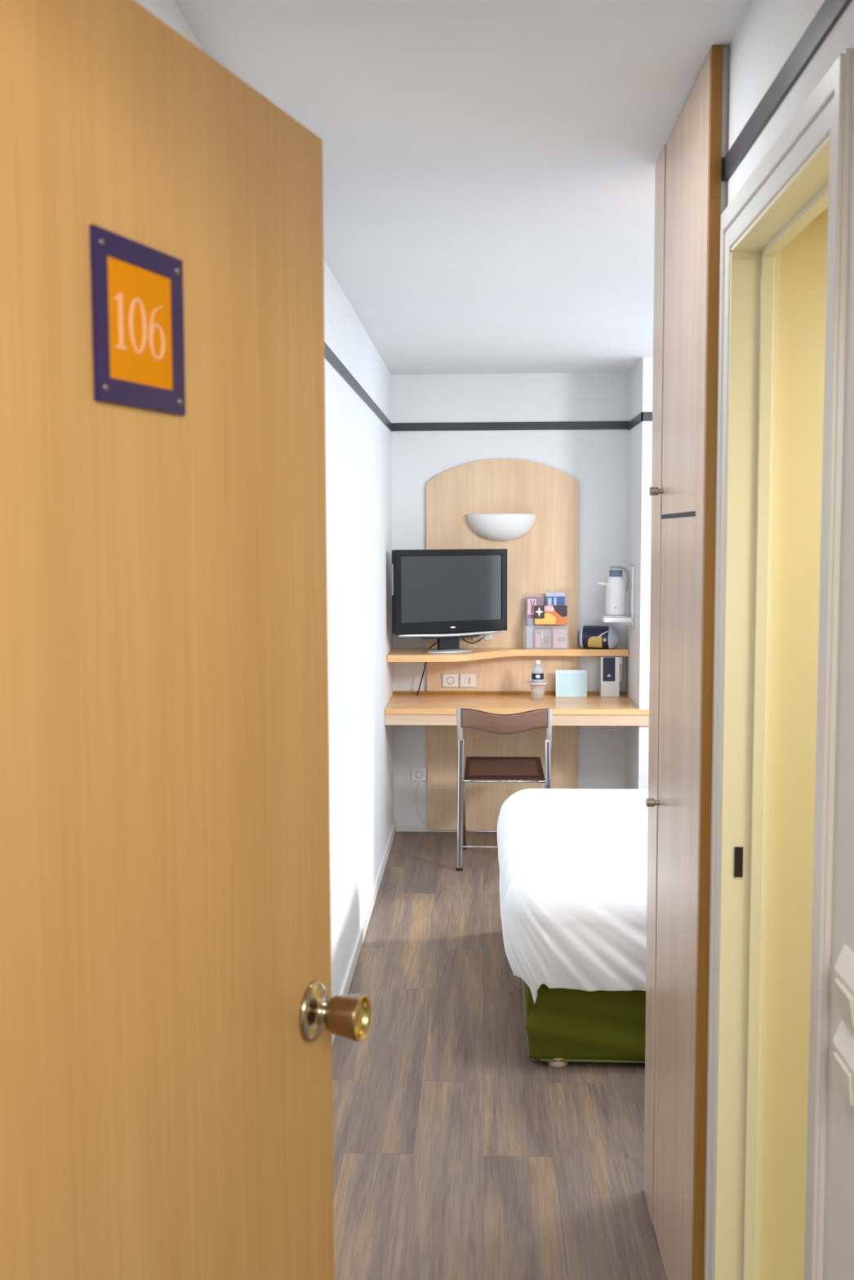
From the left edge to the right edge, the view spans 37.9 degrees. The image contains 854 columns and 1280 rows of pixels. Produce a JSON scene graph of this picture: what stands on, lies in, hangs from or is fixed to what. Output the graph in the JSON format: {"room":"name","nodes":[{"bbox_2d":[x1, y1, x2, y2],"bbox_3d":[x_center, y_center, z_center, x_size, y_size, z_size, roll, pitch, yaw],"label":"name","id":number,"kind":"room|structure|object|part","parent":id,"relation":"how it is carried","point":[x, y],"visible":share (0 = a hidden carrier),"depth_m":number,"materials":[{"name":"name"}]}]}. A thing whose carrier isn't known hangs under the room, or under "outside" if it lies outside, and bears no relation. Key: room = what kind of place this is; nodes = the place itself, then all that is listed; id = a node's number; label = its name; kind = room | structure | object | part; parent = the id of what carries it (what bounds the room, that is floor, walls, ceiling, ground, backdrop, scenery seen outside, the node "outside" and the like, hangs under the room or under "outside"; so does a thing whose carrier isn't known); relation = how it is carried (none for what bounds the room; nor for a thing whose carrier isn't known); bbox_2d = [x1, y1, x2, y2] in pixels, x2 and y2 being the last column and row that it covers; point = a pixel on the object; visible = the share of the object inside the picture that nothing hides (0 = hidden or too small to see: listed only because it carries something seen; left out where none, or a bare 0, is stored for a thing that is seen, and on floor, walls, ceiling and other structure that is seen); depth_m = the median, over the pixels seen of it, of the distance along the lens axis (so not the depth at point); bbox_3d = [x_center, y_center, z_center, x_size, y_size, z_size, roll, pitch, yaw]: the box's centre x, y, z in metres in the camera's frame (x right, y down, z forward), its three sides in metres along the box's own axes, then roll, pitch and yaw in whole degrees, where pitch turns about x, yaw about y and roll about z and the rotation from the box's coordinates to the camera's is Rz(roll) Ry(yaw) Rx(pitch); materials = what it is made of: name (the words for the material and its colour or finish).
{"room":"hotel room","nodes":[
{"label":"hotel room","id":0,"kind":"room"},
{"bbox_2d":[134,0,393,997],"bbox_3d":[-0.386,0.075,3.737,0.120,2.485,6.093,0,5,3],"label":"wall","id":1,"kind":"structure","parent":0,"point":[358,445],"depth_m":4.75,"materials":[{"name":"white paint"}]},
{"bbox_2d":[324,341,392,431],"bbox_3d":[-0.327,-0.883,3.659,0.006,0.043,6.083,0,5,3],"label":"trim","id":2,"kind":"structure","parent":1,"relation":"attached to","point":[330,356],"depth_m":4.71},
{"bbox_2d":[331,820,395,1044],"bbox_3d":[-0.314,1.280,3.861,0.012,0.062,6.043,0,5,3],"label":"baseboard","id":3,"kind":"structure","parent":1,"relation":"attached to","point":[346,984],"depth_m":5.13,"materials":[{"name":"white paint"}]},
{"bbox_2d":[174,0,752,374],"bbox_3d":[0.571,-1.133,2.637,4.100,0.100,8.293,0,5,3],"label":"ceiling","id":4,"kind":"structure","parent":0,"point":[488,166],"depth_m":2.78,"materials":[{"name":"paint"}]},
{"bbox_2d":[332,831,666,1279],"bbox_3d":[0.580,1.443,2.855,4.100,0.100,8.293,0,5,3],"label":"floor","id":5,"kind":"structure","parent":0,"point":[459,1153],"depth_m":3.49,"materials":[{"name":"brown wood"}]},
{"bbox_2d":[456,707,552,871],"bbox_3d":[0.383,0.708,6.213,0.464,0.801,0.475,0,5,3],"label":"folding chair","id":6,"kind":"object","parent":5,"relation":"on","point":[476,767],"visible":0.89,"depth_m":6.02,"materials":[{"name":"silver metal"}]},
{"bbox_3d":[0.157,0.426,5.997,0.028,0.202,0.034,1,5,15],"label":"post","id":7,"kind":"part","parent":6,"relation":"part of","materials":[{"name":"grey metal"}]},
{"bbox_3d":[0.162,0.794,6.038,0.035,0.636,0.022,0,5,3],"label":"leg","id":8,"kind":"part","parent":6,"relation":"part of","materials":[{"name":"silver metal"}]},
{"bbox_3d":[0.187,0.879,6.269,0.015,0.438,0.400,0,5,3],"label":"leg","id":9,"kind":"part","parent":6,"relation":"part of","materials":[{"name":"silver metal"}]},
{"bbox_3d":[0.375,1.007,6.050,0.412,0.009,0.009,0,5,3],"label":"cross rod","id":10,"kind":"part","parent":6,"relation":"part of","materials":[{"name":"silver metal"}]},
{"bbox_3d":[0.390,0.981,6.374,0.392,0.009,0.009,0,5,3],"label":"cross rod","id":11,"kind":"part","parent":6,"relation":"part of","materials":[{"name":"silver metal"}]},
{"bbox_3d":[0.383,0.642,6.223,0.388,0.040,0.375,0,5,3],"label":"seat","id":12,"kind":"part","parent":6,"relation":"part of","materials":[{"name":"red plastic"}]},
{"bbox_3d":[0.375,0.686,6.040,0.392,0.011,0.011,0,5,3],"label":"seat rail","id":13,"kind":"part","parent":6,"relation":"part of","materials":[{"name":"silver metal"}]},
{"bbox_3d":[0.371,0.392,5.965,0.418,0.120,0.033,0,5,3],"label":"backrest","id":14,"kind":"part","parent":6,"relation":"part of","materials":[{"name":"brown plastic"}]},
{"bbox_3d":[0.587,0.794,6.019,0.035,0.636,0.022,0,5,3],"label":"leg","id":15,"kind":"part","parent":6,"relation":"part of","materials":[{"name":"silver metal"}]},
{"bbox_3d":[0.588,0.426,5.978,0.028,0.202,0.034,-1,5,-10],"label":"post","id":16,"kind":"part","parent":6,"relation":"part of","materials":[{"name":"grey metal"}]},
{"bbox_2d":[521,978,645,1067],"bbox_3d":[1.315,0.974,4.417,1.974,0.565,1.372,0,5,3],"label":"bed","id":17,"kind":"object","parent":5,"relation":"on","point":[563,1026],"visible":0.09,"depth_m":3.80,"materials":[{"name":"green fabric"}]},
{"bbox_2d":[497,788,648,1003],"bbox_3d":[1.279,0.849,4.424,2.047,0.390,1.531,0,5,3],"label":"duvet","id":18,"kind":"object","parent":17,"relation":"on","point":[573,862],"visible":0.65,"depth_m":3.78,"materials":[{"name":"white fabric"}]},
{"bbox_2d":[643,44,723,1279],"bbox_3d":[0.819,0.164,2.628,0.658,2.484,0.711,0,5,3],"label":"wardrobe","id":19,"kind":"object","parent":5,"relation":"on","point":[682,491],"visible":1,"depth_m":2.50,"materials":[{"name":"brown wood"}]},
{"bbox_3d":[0.514,0.371,2.836,0.030,0.019,0.019,0,5,3],"label":"knob","id":20,"kind":"part","parent":19,"relation":"part of","materials":[{"name":"silver metal"}]},
{"bbox_3d":[0.542,0.141,2.919,0.022,2.484,0.154,0,5,3],"label":"filler panel","id":21,"kind":"part","parent":19,"relation":"part of","materials":[{"name":"brown wood"}]},
{"bbox_3d":[0.512,-0.332,2.777,0.030,0.019,0.019,0,5,3],"label":"knob","id":22,"kind":"part","parent":19,"relation":"part of","materials":[{"name":"silver metal"}]},
{"bbox_3d":[0.531,0.573,2.647,0.020,1.660,0.450,0,5,3],"label":"door","id":23,"kind":"part","parent":19,"relation":"part of","materials":[{"name":"brown wood"}]},
{"bbox_3d":[0.526,-0.666,2.543,0.020,0.810,0.450,0,5,3],"label":"door","id":24,"kind":"part","parent":19,"relation":"part of","materials":[{"name":"brown wood"}]},
{"bbox_3d":[0.515,0.193,2.297,0.020,2.484,0.019,0,5,3],"label":"panel","id":25,"kind":"part","parent":19,"relation":"part of","materials":[{"name":"orange wood"}]},
{"bbox_2d":[391,372,629,825],"bbox_3d":[1.177,-0.188,6.780,2.965,2.485,0.150,0,5,3],"label":"wall","id":26,"kind":"structure","parent":0,"point":[597,460],"depth_m":6.67,"materials":[{"name":"white paint"}]},
{"bbox_2d":[411,767,426,781],"bbox_3d":[-0.043,0.738,6.832,0.086,0.074,0.012,0,5,3],"label":"wall socket","id":27,"kind":"object","parent":26,"relation":"attached to","point":[418,774],"visible":1,"depth_m":6.83,"materials":[{"name":"white plastic"}]},
{"bbox_2d":[415,782,425,823],"bbox_3d":[-0.037,0.893,6.835,0.056,0.232,0.010,0,5,7],"label":"lamp cord","id":28,"kind":"object","parent":27,"relation":"hanging from","point":[419,782],"visible":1,"depth_m":6.83,"materials":[{"name":"beige plastic"}]},
{"bbox_2d":[395,825,497,832],"bbox_3d":[0.456,1.039,6.835,1.255,0.035,0.012,0,5,3],"label":"baseboard","id":29,"kind":"structure","parent":26,"relation":"attached to","point":[398,828],"depth_m":6.85,"materials":[{"name":"white paint"}]},
{"bbox_2d":[426,458,578,830],"bbox_3d":[0.407,0.038,6.748,0.816,2.022,0.022,0,5,3],"label":"wall panel","id":30,"kind":"object","parent":26,"relation":"attached to","point":[544,560],"visible":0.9,"depth_m":6.71,"materials":[{"name":"brown wood"}]},
{"bbox_2d":[442,673,458,687],"bbox_3d":[0.127,0.220,6.758,0.088,0.074,0.012,0,5,3],"label":"wall socket","id":31,"kind":"object","parent":30,"relation":"attached to","point":[449,680],"visible":1,"depth_m":6.75,"materials":[{"name":"white plastic"}]},
{"bbox_2d":[459,673,475,687],"bbox_3d":[0.221,0.220,6.753,0.088,0.074,0.014,0,5,3],"label":"wall socket","id":32,"kind":"object","parent":30,"relation":"attached to","point":[466,680],"visible":1,"depth_m":6.75,"materials":[{"name":"white plastic"}]},
{"bbox_2d":[472,633,491,640],"bbox_3d":[0.298,-0.019,6.729,0.105,0.044,0.014,0,5,3],"label":"wall socket","id":33,"kind":"object","parent":30,"relation":"attached to","point":[486,637],"visible":0.61,"depth_m":6.72,"materials":[{"name":"white plastic"}]},
{"bbox_2d":[466,513,536,541],"bbox_3d":[0.399,-0.598,6.622,0.372,0.146,0.121,0,5,3],"label":"wall lamp","id":34,"kind":"object","parent":30,"relation":"attached to","point":[491,526],"visible":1,"depth_m":6.60,"materials":[{"name":"white glass"}]},
{"bbox_2d":[386,647,628,662],"bbox_3d":[0.435,0.077,6.526,1.263,0.036,0.422,0,5,3],"label":"wall shelf","id":35,"kind":"object","parent":26,"relation":"attached to","point":[396,654],"visible":1,"depth_m":6.60,"materials":[{"name":"brown wood"}]},
{"bbox_2d":[417,642,436,695],"bbox_3d":[-0.001,0.155,6.724,0.108,0.286,0.047,0,5,3],"label":"power cable","id":36,"kind":"object","parent":35,"relation":"hanging from","point":[435,642],"visible":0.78,"depth_m":6.73,"materials":[{"name":"black plastic"}]},
{"bbox_2d":[391,548,506,653],"bbox_3d":[0.115,-0.203,6.467,0.647,0.534,0.143,-3,5,-25],"label":"television","id":37,"kind":"object","parent":35,"relation":"on","point":[446,596],"visible":1,"depth_m":6.43,"materials":[{"name":"black plastic"}]},
{"bbox_3d":[-0.175,-0.307,6.319,0.005,0.160,0.018,-3,5,-25],"label":"handle","id":38,"kind":"part","parent":37,"relation":"part of","materials":[{"name":"silver metal"}]},
{"bbox_2d":[461,637,483,644],"bbox_3d":[0.238,-0.007,6.673,0.142,0.055,0.025,-2,5,-20],"label":"cable","id":39,"kind":"object","parent":37,"relation":"attached to","point":[461,637],"visible":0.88,"depth_m":6.67,"materials":[{"name":"black plastic"}]},
{"bbox_2d":[579,625,619,648],"bbox_3d":[0.926,-0.015,6.645,0.208,0.124,0.127,1,5,17],"label":"tin","id":40,"kind":"object","parent":35,"relation":"on","point":[590,636],"visible":1,"depth_m":6.60,"materials":[{"name":"blue metal"}]},
{"bbox_3d":[0.636,-0.096,6.656,0.240,0.285,0.095,0,5,3],"label":"stand","id":41,"kind":"object","parent":35,"relation":"on","visible":0},
{"bbox_2d":[526,626,532,648],"bbox_3d":[0.547,-0.013,6.643,0.032,0.114,0.007,0,5,3],"label":"leaflet","id":42,"kind":"object","parent":41,"relation":"in","point":[529,629],"visible":1,"depth_m":6.64,"materials":[{"name":"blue paper"}]},
{"bbox_2d":[525,596,543,626],"bbox_3d":[0.577,-0.149,6.663,0.093,0.160,0.020,0,5,3],"label":"leaflet","id":43,"kind":"object","parent":41,"relation":"in","point":[531,602],"visible":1,"depth_m":6.66,"materials":[{"name":"purple paper"}]},
{"bbox_2d":[527,617,533,626],"bbox_3d":[0.556,-0.094,6.660,0.032,0.045,0.005,0,5,3],"label":"print","id":44,"kind":"object","parent":43,"relation":"attached to","point":[530,620],"depth_m":6.66,"materials":[{"name":"grey paper"}]},
{"bbox_2d":[527,599,536,614],"bbox_3d":[0.562,-0.178,6.661,0.045,0.083,0.009,0,5,3],"label":"print","id":45,"kind":"object","parent":43,"relation":"attached to","point":[531,602],"depth_m":6.66,"materials":[{"name":"pink paper"}]},
{"bbox_2d":[533,605,544,617],"bbox_3d":[0.598,-0.150,6.633,0.054,0.067,0.008,0,5,3],"label":"leaflet","id":46,"kind":"object","parent":41,"relation":"in","point":[539,611],"visible":1,"depth_m":6.63,"materials":[{"name":"grey paper"}]},
{"bbox_2d":[534,626,551,648],"bbox_3d":[0.618,-0.013,6.636,0.086,0.112,0.008,0,5,3],"label":"leaflet","id":47,"kind":"object","parent":41,"relation":"in","point":[542,634],"visible":1,"depth_m":6.63,"materials":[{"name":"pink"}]},
{"bbox_2d":[535,634,540,647],"bbox_3d":[0.592,0.004,6.636,0.026,0.069,0.002,0,5,3],"label":"print","id":48,"kind":"object","parent":47,"relation":"attached to","point":[537,636],"depth_m":6.64,"materials":[{"name":"pink paper"}]},
{"bbox_2d":[534,626,551,629],"bbox_3d":[0.618,-0.064,6.631,0.086,0.011,0.001,0,5,3],"label":"print","id":49,"kind":"object","parent":47,"relation":"on","point":[535,628],"depth_m":6.63,"materials":[{"name":"grey"}]},
{"bbox_2d":[544,636,548,644],"bbox_3d":[0.638,0.001,6.633,0.022,0.039,0.002,0,5,3],"label":"print","id":50,"kind":"object","parent":47,"relation":"attached to","point":[546,638],"depth_m":6.63,"materials":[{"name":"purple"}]},
{"bbox_2d":[534,605,567,625],"bbox_3d":[0.662,-0.133,6.644,0.172,0.104,0.013,0,5,3],"label":"leaflet","id":51,"kind":"object","parent":41,"relation":"in","point":[553,615],"visible":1,"depth_m":6.64,"materials":[{"name":"orange"}]},
{"bbox_2d":[534,613,555,623],"bbox_3d":[0.632,-0.115,6.643,0.114,0.059,0.005,0,5,3],"label":"print","id":52,"kind":"object","parent":51,"relation":"attached to","point":[549,618],"depth_m":6.64,"materials":[{"name":"yellow paper"}]},
{"bbox_2d":[544,606,554,611],"bbox_3d":[0.653,-0.167,6.642,0.052,0.027,0.002,0,5,3],"label":"print","id":53,"kind":"object","parent":51,"relation":"attached to","point":[546,608],"depth_m":6.64,"materials":[{"name":"pink paper"}]},
{"bbox_2d":[552,605,567,617],"bbox_3d":[0.709,-0.153,6.639,0.077,0.062,0.005,0,5,3],"label":"print","id":54,"kind":"object","parent":51,"relation":"attached to","point":[557,611],"depth_m":6.64,"materials":[{"name":"grey"}]},
{"bbox_2d":[546,592,564,605],"bbox_3d":[0.686,-0.179,6.659,0.100,0.150,0.019,0,5,3],"label":"leaflet","id":55,"kind":"object","parent":41,"relation":"in","point":[552,598],"visible":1,"depth_m":6.66,"materials":[{"name":"blue paper"}]},
{"bbox_2d":[547,598,551,605],"bbox_3d":[0.656,-0.198,6.658,0.020,0.052,0.006,0,5,3],"label":"print","id":56,"kind":"object","parent":55,"relation":"attached to","point":[549,600],"depth_m":6.66,"materials":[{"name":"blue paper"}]},
{"bbox_2d":[553,597,556,605],"bbox_3d":[0.685,-0.203,6.657,0.014,0.048,0.005,0,5,3],"label":"print","id":57,"kind":"object","parent":55,"relation":"attached to","point":[554,598],"depth_m":6.66,"materials":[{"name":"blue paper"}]},
{"bbox_2d":[546,592,564,596],"bbox_3d":[0.686,-0.244,6.657,0.100,0.021,0.002,0,5,3],"label":"print","id":58,"kind":"object","parent":55,"relation":"on","point":[548,594],"depth_m":6.66,"materials":[{"name":"white paper"}]},
{"bbox_2d":[553,629,566,648],"bbox_3d":[0.709,-0.007,6.632,0.072,0.099,0.007,0,5,3],"label":"leaflet","id":59,"kind":"object","parent":41,"relation":"in","point":[559,635],"visible":1,"depth_m":6.63,"materials":[{"name":"pink paper"}]},
{"bbox_2d":[554,631,566,634],"bbox_3d":[0.709,-0.038,6.628,0.065,0.020,0.001,0,5,3],"label":"print","id":60,"kind":"object","parent":59,"relation":"on","point":[555,632],"depth_m":6.63,"materials":[{"name":"paper"}]},
{"bbox_2d":[557,636,566,641],"bbox_3d":[0.719,-0.004,6.629,0.049,0.026,0.001,0,5,3],"label":"print","id":61,"kind":"object","parent":59,"relation":"attached to","point":[559,638],"depth_m":6.63,"materials":[{"name":"grey"}]},
{"bbox_2d":[391,421,628,431],"bbox_3d":[0.441,-1.143,6.655,1.267,0.043,0.007,0,5,3],"label":"trim","id":62,"kind":"structure","parent":26,"relation":"attached to","point":[566,425],"depth_m":6.65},
{"bbox_2d":[384,690,648,725],"bbox_3d":[0.698,0.352,6.462,1.793,0.101,0.570,0,5,3],"label":"desk","id":63,"kind":"object","parent":26,"relation":"attached to","point":[404,707],"visible":0.6,"depth_m":6.26,"materials":[{"name":"brown wood"}]},
{"bbox_3d":[0.446,0.288,6.744,1.264,0.018,0.021,0,5,3],"label":"rail","id":64,"kind":"part","parent":63,"relation":"part of","materials":[{"name":"orange wood"}]},
{"bbox_2d":[555,670,586,697],"bbox_3d":[0.772,0.231,6.669,0.166,0.140,0.058,0,5,3],"label":"card","id":65,"kind":"object","parent":63,"relation":"on","point":[569,683],"visible":1,"depth_m":6.65,"materials":[{"name":"teal"}]},
{"bbox_2d":[599,656,622,697],"bbox_3d":[0.985,0.194,6.658,0.114,0.214,0.078,0,5,3],"label":"dispenser","id":66,"kind":"object","parent":63,"relation":"on","point":[611,667],"visible":0.93,"depth_m":6.62,"materials":[{"name":"white plastic"}]},
{"bbox_3d":[0.968,0.156,6.619,0.064,0.127,0.002,0,5,3],"label":"blue panel","id":67,"kind":"part","parent":66,"relation":"part of","materials":[{"name":"blue plastic"}]},
{"bbox_3d":[0.580,0.276,6.527,0.074,0.075,0.074,0,5,3],"label":"glass tumbler","id":68,"kind":"object","parent":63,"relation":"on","visible":0},
{"bbox_2d":[524,680,548,686],"bbox_3d":[0.576,0.230,6.523,0.122,0.018,0.122,0,5,3],"label":"saucer","id":69,"kind":"object","parent":68,"relation":"on","point":[529,682],"visible":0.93,"depth_m":6.49,"materials":[{"name":"white ceramic"}]},
{"bbox_2d":[531,660,543,683],"bbox_3d":[0.580,0.170,6.517,0.064,0.128,0.066,0,5,3],"label":"water bottle","id":70,"kind":"object","parent":69,"relation":"on","point":[537,671],"visible":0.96,"depth_m":6.50,"materials":[{"name":"white plastic"}]},
{"bbox_2d":[627,412,652,431],"bbox_3d":[1.182,-1.111,6.333,0.254,0.043,0.574,0,5,3],"label":"trim","id":71,"kind":"structure","parent":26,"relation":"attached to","point":[642,416],"depth_m":6.12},
{"bbox_2d":[625,356,653,789],"bbox_3d":[1.189,-0.158,6.419,0.248,2.485,0.573,0,5,3],"label":"wall pier","id":72,"kind":"object","parent":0,"point":[641,376],"visible":0.21,"depth_m":6.20,"materials":[{"name":"white paint"}]},
{"bbox_2d":[600,565,635,625],"bbox_3d":[0.986,-0.228,6.436,0.158,0.307,0.180,0,5,3],"label":"wall bracket","id":73,"kind":"object","parent":72,"relation":"attached to","point":[626,620],"visible":0.96,"depth_m":6.37,"materials":[{"name":"white plastic"}]},
{"bbox_2d":[597,565,629,615],"bbox_3d":[0.964,-0.256,6.426,0.140,0.256,0.106,-4,6,-35],"label":"kettle","id":74,"kind":"object","parent":73,"relation":"on","point":[615,597],"visible":1,"depth_m":6.40,"materials":[{"name":"white plastic"}]},
{"bbox_3d":[0.908,-0.288,6.427,0.057,0.026,0.026,-1,5,-8],"label":"spout","id":75,"kind":"part","parent":74,"relation":"part of","materials":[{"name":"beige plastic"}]},
{"bbox_3d":[0.975,-0.344,6.426,0.072,0.034,0.072,0,5,3],"label":"lid","id":76,"kind":"part","parent":74,"relation":"part of","materials":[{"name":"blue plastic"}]},
{"bbox_3d":[0.994,-0.318,6.429,0.101,0.133,0.017,0,5,3],"label":"handle","id":77,"kind":"part","parent":74,"relation":"part of","materials":[{"name":"grey plastic"}]},
{"bbox_2d":[600,614,631,622],"bbox_3d":[0.980,-0.113,6.446,0.144,0.032,0.180,0,5,3],"label":"tray","id":78,"kind":"object","parent":73,"relation":"on","point":[606,619],"depth_m":6.36,"materials":[{"name":"white plastic"}]},
{"bbox_3d":[1.057,-0.231,6.432,0.016,0.300,0.150,0,5,3],"label":"mount plate","id":79,"kind":"part","parent":73,"relation":"part of","materials":[{"name":"white plastic"}]},
{"bbox_2d":[720,47,827,1279],"bbox_3d":[1.481,0.163,2.605,1.878,2.485,0.807,0,5,3],"label":"wall","id":80,"kind":"structure","parent":0,"point":[803,260],"depth_m":2.24,"materials":[{"name":"yellow paint"}]},
{"bbox_2d":[726,0,853,1279],"bbox_3d":[0.539,0.262,1.478,0.078,2.485,1.646,0,5,3],"label":"wall","id":81,"kind":"structure","parent":0,"point":[769,31],"depth_m":1.53,"materials":[{"name":"white paint"}]},
{"bbox_2d":[703,48,852,1279],"bbox_3d":[0.554,0.368,1.928,0.092,2.198,0.756,0,5,3],"label":"door frame","id":82,"kind":"structure","parent":81,"relation":"in","point":[805,171],"depth_m":2.18,"materials":[{"name":"beige paint"}]},
{"bbox_3d":[0.560,0.399,2.239,0.015,0.055,0.003,0,5,3],"label":"strike plate","id":83,"kind":"part","parent":82,"relation":"part of","materials":[{"name":"black metal"}]},
{"bbox_2d":[720,0,851,182],"bbox_3d":[0.490,-0.766,1.398,0.015,0.040,1.636,0,5,3],"label":"trim","id":84,"kind":"structure","parent":81,"relation":"attached to","point":[829,12],"depth_m":1.76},
{"bbox_2d":[831,1018,853,1112],"bbox_3d":[0.490,0.498,1.448,0.017,0.084,0.090,0,5,3],"label":"light switch","id":85,"kind":"object","parent":81,"relation":"attached to","point":[842,1042],"visible":0.9,"depth_m":1.45,"materials":[{"name":"white plastic"}]},
{"bbox_2d":[833,945,853,1034],"bbox_3d":[0.489,0.408,1.441,0.018,0.084,0.090,0,5,3],"label":"light switch","id":86,"kind":"object","parent":81,"relation":"attached to","point":[843,968],"visible":1,"depth_m":1.45,"materials":[{"name":"white plastic"}]},
{"bbox_2d":[817,205,828,216],"bbox_3d":[1.178,-0.721,1.358,1.210,0.181,1.552,0,5,3],"label":"ceiling","id":87,"kind":"structure","parent":0,"point":[824,210],"depth_m":2.14,"materials":[{"name":"yellow paint"}]},
{"bbox_3d":[0.378,0.337,0.599,3.900,2.485,0.130,0,5,3],"label":"wall","id":88,"kind":"structure","parent":0,"visible":0},
{"bbox_2d":[0,0,371,1279],"bbox_3d":[-0.230,0.502,1.094,0.104,2.062,0.803,1,5,19],"label":"door","id":89,"kind":"structure","parent":88,"relation":"in","point":[169,1014],"depth_m":1.09,"materials":[{"name":"brown wood"}]},
{"bbox_2d":[89,224,185,415],"bbox_3d":[-0.238,-0.262,1.040,0.006,0.135,0.136,1,5,19],"label":"number sign","id":90,"kind":"object","parent":89,"relation":"attached to","point":[137,299],"visible":1,"depth_m":1.03,"materials":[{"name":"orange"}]},
{"bbox_3d":[-0.239,-0.262,1.039,0.001,0.096,0.098,1,5,19],"label":"panel","id":91,"kind":"part","parent":90,"relation":"part of","materials":[{"name":"orange plastic"}]},
{"bbox_3d":[-0.091,0.423,1.401,0.040,0.052,0.052,1,5,19],"label":"knob","id":92,"kind":"part","parent":89,"relation":"part of","materials":[{"name":"brown metal"}]},
{"bbox_3d":[-0.076,0.423,1.396,0.012,0.051,0.051,1,5,19],"label":"knob","id":93,"kind":"part","parent":89,"relation":"part of","materials":[{"name":"gold metal"}]}
]}

